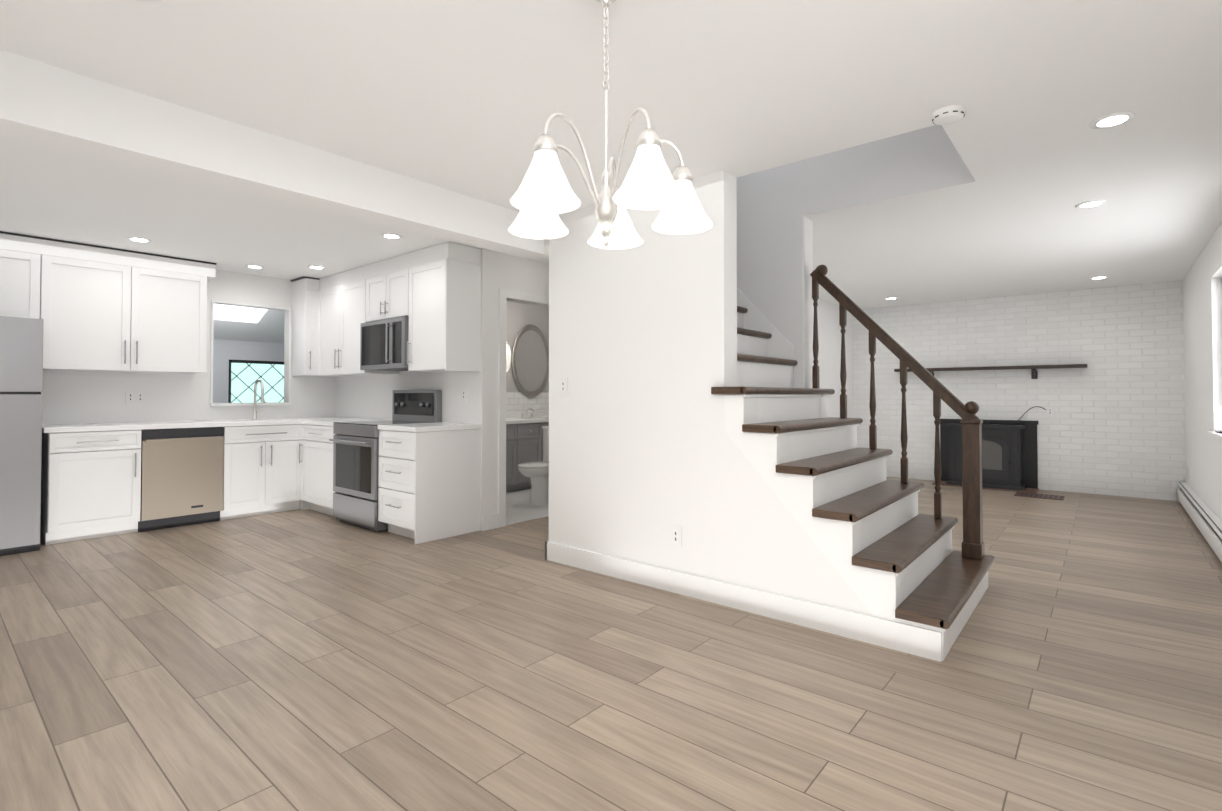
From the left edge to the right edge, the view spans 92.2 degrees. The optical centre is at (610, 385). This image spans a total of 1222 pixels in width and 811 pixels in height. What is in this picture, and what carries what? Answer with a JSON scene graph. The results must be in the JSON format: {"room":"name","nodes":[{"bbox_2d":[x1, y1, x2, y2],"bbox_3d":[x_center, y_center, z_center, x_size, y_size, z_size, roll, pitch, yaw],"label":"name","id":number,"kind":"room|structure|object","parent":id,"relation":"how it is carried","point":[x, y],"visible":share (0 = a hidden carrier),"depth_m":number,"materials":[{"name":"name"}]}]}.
{"room":"kitchen","nodes":[
{"label":"kitchen","id":0,"kind":"room"},
{"bbox_2d":[41,270,334,424],"bbox_3d":[-4.327,0.040,5.536,0.120,2.420,3.640,-1,-1,40],"label":"wall","id":1,"kind":"structure","parent":0,"point":[79,397],"depth_m":5.71,"materials":[{"name":"white paint"}]},
{"bbox_2d":[0,231,43,318],"bbox_3d":[-4.811,-0.847,4.609,0.348,0.642,0.459,-1,-1,40],"label":"upper cabinet","id":2,"kind":"object","parent":1,"relation":"attached to","point":[21,256],"depth_m":4.60,"materials":[{"name":"white wood"}]},
{"bbox_2d":[43,239,143,371],"bbox_3d":[-4.480,-0.645,4.999,0.348,1.032,0.687,-1,-1,40],"label":"upper cabinet","id":3,"kind":"object","parent":1,"relation":"attached to","point":[101,308],"depth_m":4.91,"materials":[{"name":"white wood"}]},
{"bbox_2d":[125,391,144,403],"bbox_3d":[-4.361,0.108,5.393,0.008,0.118,0.142,-1,-1,40],"label":"outlet","id":4,"kind":"object","parent":1,"relation":"attached to","point":[134,397],"visible":1,"depth_m":5.39,"materials":[{"name":"white plastic"}]},
{"bbox_2d":[140,253,211,373],"bbox_3d":[-4.135,-0.638,5.409,0.348,1.032,0.625,-1,-1,40],"label":"upper cabinet","id":5,"kind":"object","parent":1,"relation":"attached to","point":[173,337],"depth_m":5.35,"materials":[{"name":"white wood"}]},
{"bbox_2d":[210,300,291,405],"bbox_3d":[-3.774,-0.320,6.168,0.160,1.060,0.750,-1,-1,40],"label":"trim","id":6,"kind":"structure","parent":1,"relation":"attached to","point":[211,374],"depth_m":6.04,"materials":[{"name":"white paint"}]},
{"bbox_2d":[213,339,283,402],"bbox_3d":[-4.492,-0.124,7.129,2.180,3.000,3.820,-1,-1,40],"label":"wall","id":7,"kind":"structure","parent":0,"point":[225,352],"depth_m":7.90,"materials":[{"name":"white paint"}]},
{"bbox_2d":[228,360,283,402],"bbox_3d":[-4.802,0.026,8.342,0.040,1.703,4.703,-1,-1,40],"label":"lattice","id":8,"kind":"object","parent":7,"relation":"attached to","point":[247,362],"visible":0.12,"depth_m":8.11,"materials":[{"name":"grey metal"}]},
{"bbox_2d":[214,309,284,342],"bbox_3d":[-4.446,-1.099,7.106,2.060,0.950,3.820,-1,-1,40],"label":"ceiling","id":9,"kind":"structure","parent":0,"point":[268,327],"depth_m":7.80,"materials":[{"name":"white paint"}]},
{"bbox_2d":[214,304,267,322],"bbox_3d":[-4.604,-1.035,6.964,1.000,0.413,1.100,-1,-1,40],"label":"skylight window","id":10,"kind":"structure","parent":9,"relation":"attached to","point":[237,313],"depth_m":7.37,"materials":[{"name":"white glass"}]},
{"bbox_2d":[335,371,473,423],"bbox_3d":[-2.153,0.048,6.007,2.600,2.420,0.120,-1,-1,40],"label":"wall","id":11,"kind":"structure","parent":0,"point":[370,397],"depth_m":5.99,"materials":[{"name":"white paint"}]},
{"bbox_2d":[312,272,367,376],"bbox_3d":[-2.848,-0.632,6.249,0.580,1.048,0.418,-1,-1,40],"label":"upper cabinet","id":12,"kind":"object","parent":11,"relation":"attached to","point":[327,292],"depth_m":6.20,"materials":[{"name":"white wood"}]},
{"bbox_2d":[340,266,397,374],"bbox_3d":[-2.474,-0.637,5.980,0.578,1.048,0.348,-1,-1,40],"label":"upper cabinet","id":13,"kind":"object","parent":11,"relation":"attached to","point":[353,278],"depth_m":5.85,"materials":[{"name":"white wood"}]},
{"bbox_2d":[364,261,379,322],"bbox_3d":[-2.082,-0.887,5.654,0.438,0.558,0.348,-1,-1,40],"label":"upper cabinet","id":14,"kind":"object","parent":11,"relation":"attached to","point":[371,271],"depth_m":5.60,"materials":[{"name":"white wood"}]},
{"bbox_2d":[380,253,407,319],"bbox_3d":[-1.839,-0.891,5.450,0.438,0.558,0.348,-1,-1,40],"label":"upper cabinet","id":15,"kind":"object","parent":11,"relation":"attached to","point":[392,270],"depth_m":5.36,"materials":[{"name":"white wood"}]},
{"bbox_2d":[360,317,408,370],"bbox_3d":[-1.992,-0.373,5.506,0.752,0.445,0.447,-1,-1,40],"label":"microwave","id":16,"kind":"object","parent":15,"relation":"attached to","point":[383,345],"visible":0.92,"depth_m":5.33,"materials":[{"name":"grey metal"}]},
{"bbox_2d":[404,242,480,371],"bbox_3d":[-1.451,-0.651,5.118,0.570,1.048,0.349,-1,-1,40],"label":"upper cabinet","id":17,"kind":"object","parent":11,"relation":"attached to","point":[442,282],"depth_m":4.96,"materials":[{"name":"white wood"}]},
{"bbox_2d":[461,388,466,401],"bbox_3d":[-1.300,0.084,5.203,0.075,0.118,0.008,-1,-1,40],"label":"outlet","id":18,"kind":"object","parent":11,"relation":"attached to","point":[463,394],"visible":1,"depth_m":5.20,"materials":[{"name":"white plastic"}]},
{"bbox_2d":[473,249,548,530],"bbox_3d":[-0.153,0.052,6.271,0.120,2.420,3.100,-1,-1,40],"label":"wall","id":19,"kind":"structure","parent":0,"point":[503,271],"depth_m":5.13,"materials":[{"name":"white paint"}]},
{"bbox_2d":[498,288,548,527],"bbox_3d":[-0.735,0.198,5.563,0.138,2.105,0.920,-1,-1,40],"label":"door frame","id":20,"kind":"structure","parent":19,"relation":"attached to","point":[504,294],"depth_m":5.20,"materials":[{"name":"white paint"}]},
{"bbox_2d":[506,301,548,410],"bbox_3d":[-1.522,0.072,7.502,0.100,2.420,2.980,-1,-1,40],"label":"wall","id":21,"kind":"structure","parent":0,"point":[519,316],"depth_m":7.82,"materials":[{"name":"grey paint"}]},
{"bbox_2d":[506,340,510,371],"bbox_3d":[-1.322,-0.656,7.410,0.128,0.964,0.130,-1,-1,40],"label":"wall sconce","id":22,"kind":"object","parent":21,"relation":"attached to","point":[508,356],"visible":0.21,"depth_m":7.37,"materials":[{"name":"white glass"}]},
{"bbox_2d":[506,410,548,417],"bbox_3d":[-1.289,0.380,7.679,0.018,0.090,1.620,-1,-1,40],"label":"backsplash","id":23,"kind":"structure","parent":21,"relation":"attached to","point":[542,413],"depth_m":7.88,"materials":[{"name":"white tile"}]},
{"bbox_2d":[512,325,548,397],"bbox_3d":[-1.078,-0.331,7.932,0.032,0.986,0.680,-1,-1,40],"label":"bathroom mirror","id":24,"kind":"object","parent":21,"relation":"attached to","point":[530,359],"visible":0.98,"depth_m":7.92,"materials":[{"name":"silver metal"}]},
{"bbox_2d":[0,477,1221,810],"bbox_3d":[0.444,1.293,5.290,7.710,0.106,9.440,-1,-1,40],"label":"floor","id":25,"kind":"structure","parent":0,"point":[308,659],"depth_m":2.38,"materials":[{"name":"brown wood"}]},
{"bbox_2d":[0,316,43,555],"bbox_3d":[-4.766,0.365,4.339,0.698,1.730,0.751,-1,-1,40],"label":"fridge","id":26,"kind":"object","parent":25,"relation":"on","point":[21,363],"visible":1,"depth_m":4.32,"materials":[{"name":"grey metal"}]},
{"bbox_2d":[40,430,141,544],"bbox_3d":[-4.356,0.805,4.913,0.618,0.869,0.568,-1,-1,40],"label":"base cabinet","id":27,"kind":"object","parent":25,"relation":"on","point":[91,480],"depth_m":4.70,"materials":[{"name":"white wood"}]},
{"bbox_2d":[138,427,223,531],"bbox_3d":[-3.966,0.813,5.350,0.635,0.868,0.596,-1,-1,40],"label":"dishwasher","id":28,"kind":"object","parent":25,"relation":"on","point":[182,473],"visible":0.94,"depth_m":5.15,"materials":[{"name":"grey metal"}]},
{"bbox_2d":[220,424,299,519],"bbox_3d":[-3.544,0.821,5.845,0.660,0.869,0.700,-1,-1,40],"label":"base cabinet","id":29,"kind":"object","parent":25,"relation":"on","point":[260,460],"depth_m":5.63,"materials":[{"name":"white wood"}]},
{"bbox_2d":[42,417,348,432],"bbox_3d":[-3.749,0.361,5.631,0.632,0.040,2.498,-1,-1,40],"label":"countertop","id":30,"kind":"structure","parent":29,"relation":"on","point":[57,428],"depth_m":5.16,"materials":[{"name":"white stone"}]},
{"bbox_2d":[252,379,264,418],"bbox_3d":[-3.576,0.141,6.030,0.245,0.411,0.121,-1,-1,40],"label":"kitchen faucet","id":31,"kind":"object","parent":30,"relation":"on","point":[255,411],"visible":1,"depth_m":6.05,"materials":[{"name":"silver metal"}]},
{"bbox_2d":[296,424,336,515],"bbox_3d":[-2.647,0.822,5.898,0.768,0.869,0.660,-1,-1,40],"label":"base cabinet","id":32,"kind":"object","parent":25,"relation":"on","point":[314,460],"depth_m":5.74,"materials":[{"name":"white wood"}]},
{"bbox_2d":[301,418,388,425],"bbox_3d":[-2.622,0.365,5.905,0.730,0.040,0.628,-1,-1,40],"label":"countertop","id":33,"kind":"structure","parent":32,"relation":"on","point":[321,421],"depth_m":5.78,"materials":[{"name":"white stone"}]},
{"bbox_2d":[329,390,441,531],"bbox_3d":[-2.079,0.642,5.386,0.756,1.210,0.714,-1,-1,40],"label":"range","id":34,"kind":"object","parent":25,"relation":"on","point":[355,467],"visible":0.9,"depth_m":5.21,"materials":[{"name":"grey metal"}]},
{"bbox_2d":[378,429,479,544],"bbox_3d":[-1.538,0.807,4.991,0.570,0.869,0.619,-1,-1,40],"label":"base cabinet","id":35,"kind":"object","parent":25,"relation":"on","point":[429,482],"depth_m":4.78,"materials":[{"name":"white wood"}]},
{"bbox_2d":[378,422,480,431],"bbox_3d":[-1.538,0.350,4.993,0.576,0.040,0.628,-1,-1,40],"label":"countertop","id":36,"kind":"structure","parent":35,"relation":"on","point":[410,427],"depth_m":4.82,"materials":[{"name":"white stone"}]},
{"bbox_2d":[506,422,548,491],"bbox_3d":[-1.067,0.869,7.484,0.598,0.814,1.600,-1,-1,40],"label":"bathroom vanity","id":37,"kind":"object","parent":25,"relation":"on","point":[524,439],"depth_m":7.07,"materials":[{"name":"grey wood"}]},
{"bbox_2d":[506,418,548,421],"bbox_3d":[-1.075,0.442,7.498,0.578,0.039,1.620,-1,-1,40],"label":"countertop","id":38,"kind":"structure","parent":37,"relation":"on","point":[507,419],"depth_m":7.26,"materials":[{"name":"white stone"}]},
{"bbox_2d":[521,408,533,417],"bbox_3d":[-1.061,0.358,7.684,0.170,0.133,0.200,-1,-1,40],"label":"bathroom faucet","id":39,"kind":"object","parent":38,"relation":"on","point":[526,413],"visible":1,"depth_m":7.70,"materials":[{"name":"silver metal"}]},
{"bbox_2d":[518,426,548,504],"bbox_3d":[-0.701,0.856,6.384,0.440,0.804,0.712,-1,-1,40],"label":"toilet","id":40,"kind":"object","parent":25,"relation":"on","point":[537,473],"visible":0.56,"depth_m":6.21,"materials":[{"name":"white ceramic"}]},
{"bbox_2d":[711,265,994,648],"bbox_3d":[1.001,0.010,3.797,2.312,2.423,1.340,-1,-1,40],"label":"staircase","id":41,"kind":"structure","parent":25,"relation":"on","point":[946,586],"depth_m":3.48,"materials":[{"name":"white paint"}]},
{"bbox_2d":[932,481,1038,492],"bbox_3d":[4.719,1.276,7.443,1.100,0.011,0.399,-1,-1,40],"label":"pad","id":42,"kind":"object","parent":25,"relation":"on","point":[1030,490],"visible":0.43,"depth_m":7.18,"materials":[{"name":"brick"}]},
{"bbox_2d":[939,419,1037,490],"bbox_3d":[4.741,0.853,7.461,1.090,0.833,0.354,-1,-1,40],"label":"insert","id":43,"kind":"object","parent":42,"relation":"on","point":[1009,456],"visible":0.9,"depth_m":7.29,"materials":[{"name":"black metal"}]},
{"bbox_2d":[1014,492,1064,499],"bbox_3d":[4.914,1.266,6.751,0.450,0.008,0.330,-1,-1,40],"label":"floor vent","id":44,"kind":"object","parent":25,"relation":"in","point":[1041,496],"visible":1,"depth_m":6.70,"materials":[{"name":"metal"}]},
{"bbox_2d":[1177,482,1221,562],"bbox_3d":[5.063,1.134,5.039,0.072,0.216,3.560,-1,-1,40],"label":"heater","id":45,"kind":"object","parent":25,"relation":"on","point":[1207,521],"visible":1,"depth_m":4.83,"materials":[{"name":"white metal"}]},
{"bbox_2d":[0,0,1221,308],"bbox_3d":[0.444,-1.274,5.333,7.710,0.200,9.440,-1,-1,40],"label":"ceiling","id":46,"kind":"structure","parent":0,"point":[466,96],"depth_m":2.60,"materials":[{"name":"white paint"}]},
{"bbox_2d":[126,237,151,242],"bbox_3d":[-3.819,-1.180,4.762,0.164,0.006,0.164,-1,-1,40],"label":"recessed light","id":47,"kind":"object","parent":46,"relation":"in","point":[139,239],"visible":0.98,"depth_m":4.74,"materials":[{"name":"white paint"}]},
{"bbox_2d":[135,0,162,2],"bbox_3d":[-1.471,-1.228,1.806,0.164,0.006,0.164,-1,-1,40],"label":"recessed light","id":48,"kind":"object","parent":46,"relation":"in","point":[150,1],"visible":1,"depth_m":1.88,"materials":[{"name":"white paint"}]},
{"bbox_2d":[245,265,263,268],"bbox_3d":[-3.494,-1.163,5.769,0.164,0.006,0.164,-1,-1,40],"label":"recessed light","id":49,"kind":"object","parent":46,"relation":"in","point":[254,266],"visible":0.98,"depth_m":5.75,"materials":[{"name":"white paint"}]},
{"bbox_2d":[0,50,543,257],"bbox_3d":[-1.569,-1.086,3.077,0.190,0.250,3.160,-1,-1,40],"label":"beam","id":50,"kind":"structure","parent":46,"relation":"attached to","point":[45,104],"depth_m":2.70,"materials":[{"name":"white paint"}]},
{"bbox_2d":[307,265,325,269],"bbox_3d":[-2.899,-1.163,5.792,0.164,0.006,0.164,-1,-1,40],"label":"recessed light","id":51,"kind":"object","parent":46,"relation":"in","point":[315,267],"visible":1,"depth_m":5.78,"materials":[{"name":"white paint"}]},
{"bbox_2d":[381,233,401,238],"bbox_3d":[-1.737,-1.181,4.657,0.164,0.006,0.164,-1,-1,40],"label":"recessed light","id":52,"kind":"object","parent":46,"relation":"in","point":[390,236],"visible":1,"depth_m":4.65,"materials":[{"name":"white paint"}]},
{"bbox_2d":[508,0,713,249],"bbox_3d":[-0.030,-0.825,1.778,0.652,0.813,0.637,-1,-1,40],"label":"chandelier","id":53,"kind":"object","parent":46,"relation":"hanging from","point":[542,197],"visible":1,"depth_m":1.71,"materials":[{"name":"white glass"}]},
{"bbox_2d":[931,105,964,124],"bbox_3d":[1.504,-1.199,2.623,0.132,0.038,0.132,-1,-1,40],"label":"smoke detector","id":54,"kind":"object","parent":46,"relation":"attached to","point":[949,115],"visible":1,"depth_m":2.59,"materials":[{"name":"white plastic"}]},
{"bbox_2d":[1075,200,1106,208],"bbox_3d":[3.163,-1.194,3.880,0.164,0.006,0.164,-1,-1,40],"label":"recessed light","id":55,"kind":"object","parent":46,"relation":"in","point":[1090,204],"visible":0.98,"depth_m":3.87,"materials":[{"name":"white paint"}]},
{"bbox_2d":[1089,276,1108,279],"bbox_3d":[5.226,-1.154,6.299,0.164,0.006,0.164,-1,-1,40],"label":"recessed light","id":56,"kind":"object","parent":46,"relation":"in","point":[1098,277],"visible":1,"depth_m":6.27,"materials":[{"name":"white paint"}]},
{"bbox_2d":[1089,112,1135,128],"bbox_3d":[2.299,-1.214,2.698,0.164,0.006,0.164,-1,-1,40],"label":"recessed light","id":57,"kind":"object","parent":46,"relation":"in","point":[1112,120],"visible":1,"depth_m":2.69,"materials":[{"name":"white paint"}]},
{"bbox_2d":[549,125,956,660],"bbox_3d":[0.908,-0.977,3.891,2.690,4.400,1.280,-1,-1,40],"label":"wall","id":58,"kind":"structure","parent":0,"point":[645,452],"depth_m":3.57,"materials":[{"name":"white paint"}]},
{"bbox_2d":[559,378,567,394],"bbox_3d":[-0.330,0.006,4.074,0.075,0.118,0.008,-1,-1,40],"label":"outlet","id":59,"kind":"object","parent":58,"relation":"attached to","point":[563,386],"visible":1,"depth_m":4.07,"materials":[{"name":"white plastic"}]},
{"bbox_2d":[670,525,681,546],"bbox_3d":[0.382,0.886,3.460,0.075,0.118,0.008,-1,-1,40],"label":"outlet","id":60,"kind":"object","parent":58,"relation":"attached to","point":[675,535],"visible":1,"depth_m":3.46,"materials":[{"name":"white plastic"}]},
{"bbox_2d":[545,541,941,661],"bbox_3d":[0.497,1.152,3.369,2.481,0.125,0.036,-1,-1,40],"label":"baseboard","id":61,"kind":"structure","parent":58,"relation":"attached to","point":[908,639],"depth_m":3.08,"materials":[{"name":"white paint"}]},
{"bbox_2d":[725,395,941,631],"bbox_3d":[1.038,0.563,2.916,1.061,1.035,0.006,-1,-1,40],"label":"trim","id":62,"kind":"structure","parent":58,"relation":"attached to","point":[874,590],"depth_m":2.94,"materials":[{"name":"white paint"}]},
{"bbox_2d":[813,299,852,417],"bbox_3d":[1.992,0.063,6.910,0.120,2.420,4.760,-1,-1,40],"label":"wall","id":63,"kind":"structure","parent":0,"point":[829,341],"depth_m":8.09,"materials":[{"name":"white paint"}]},
{"bbox_2d":[737,151,975,387],"bbox_3d":[1.267,-0.086,4.304,2.449,2.630,0.163,-1,-1,40],"label":"wall","id":64,"kind":"structure","parent":0,"point":[774,254],"depth_m":4.18,"materials":[{"name":"white paint"}]},
{"bbox_2d":[737,288,793,385],"bbox_3d":[0.834,-0.772,4.569,1.200,1.562,0.014,-1,-1,40],"label":"trim","id":65,"kind":"structure","parent":64,"relation":"attached to","point":[780,345],"depth_m":4.29,"materials":[{"name":"white paint"}]},
{"bbox_2d":[852,280,1185,500],"bbox_3d":[4.956,0.074,7.604,3.760,2.420,0.120,-1,-1,40],"label":"brick wall","id":66,"kind":"structure","parent":0,"point":[1114,425],"depth_m":7.12,"materials":[{"name":"white brick"}]},
{"bbox_2d":[894,364,1087,378],"bbox_3d":[4.779,-0.158,7.554,2.080,0.162,0.189,-1,-1,40],"label":"mantel shelf","id":67,"kind":"object","parent":66,"relation":"attached to","point":[1034,372],"visible":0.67,"depth_m":7.28,"materials":[{"name":"brown wood"}]},
{"bbox_2d":[1046,407,1053,415],"bbox_3d":[5.357,0.317,7.177,0.075,0.118,0.008,-1,-1,40],"label":"outlet","id":68,"kind":"object","parent":66,"relation":"attached to","point":[1049,411],"visible":1,"depth_m":7.18,"materials":[{"name":"white plastic"}]},
{"bbox_2d":[1183,222,1221,520],"bbox_3d":[3.348,-0.004,2.868,0.120,2.420,9.440,-1,-1,40],"label":"wall","id":69,"kind":"structure","parent":0,"point":[1202,305],"depth_m":5.09,"materials":[{"name":"white paint"}]},
{"bbox_2d":[1208,431,1221,439],"bbox_3d":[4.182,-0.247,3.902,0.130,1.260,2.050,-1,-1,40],"label":"window sill","id":70,"kind":"structure","parent":69,"relation":"in","point":[1215,434],"depth_m":4.44,"materials":[{"name":"white paint"}]},
{"label":"outside","id":71,"kind":"structure","parent":0,"visible":0},
{"bbox_2d":[231,363,283,402],"bbox_3d":[-5.147,-0.049,8.633,0.001,2.100,2.320,-1,-1,40],"label":"garden","id":72,"kind":"object","parent":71,"point":[249,376],"depth_m":8.59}
]}

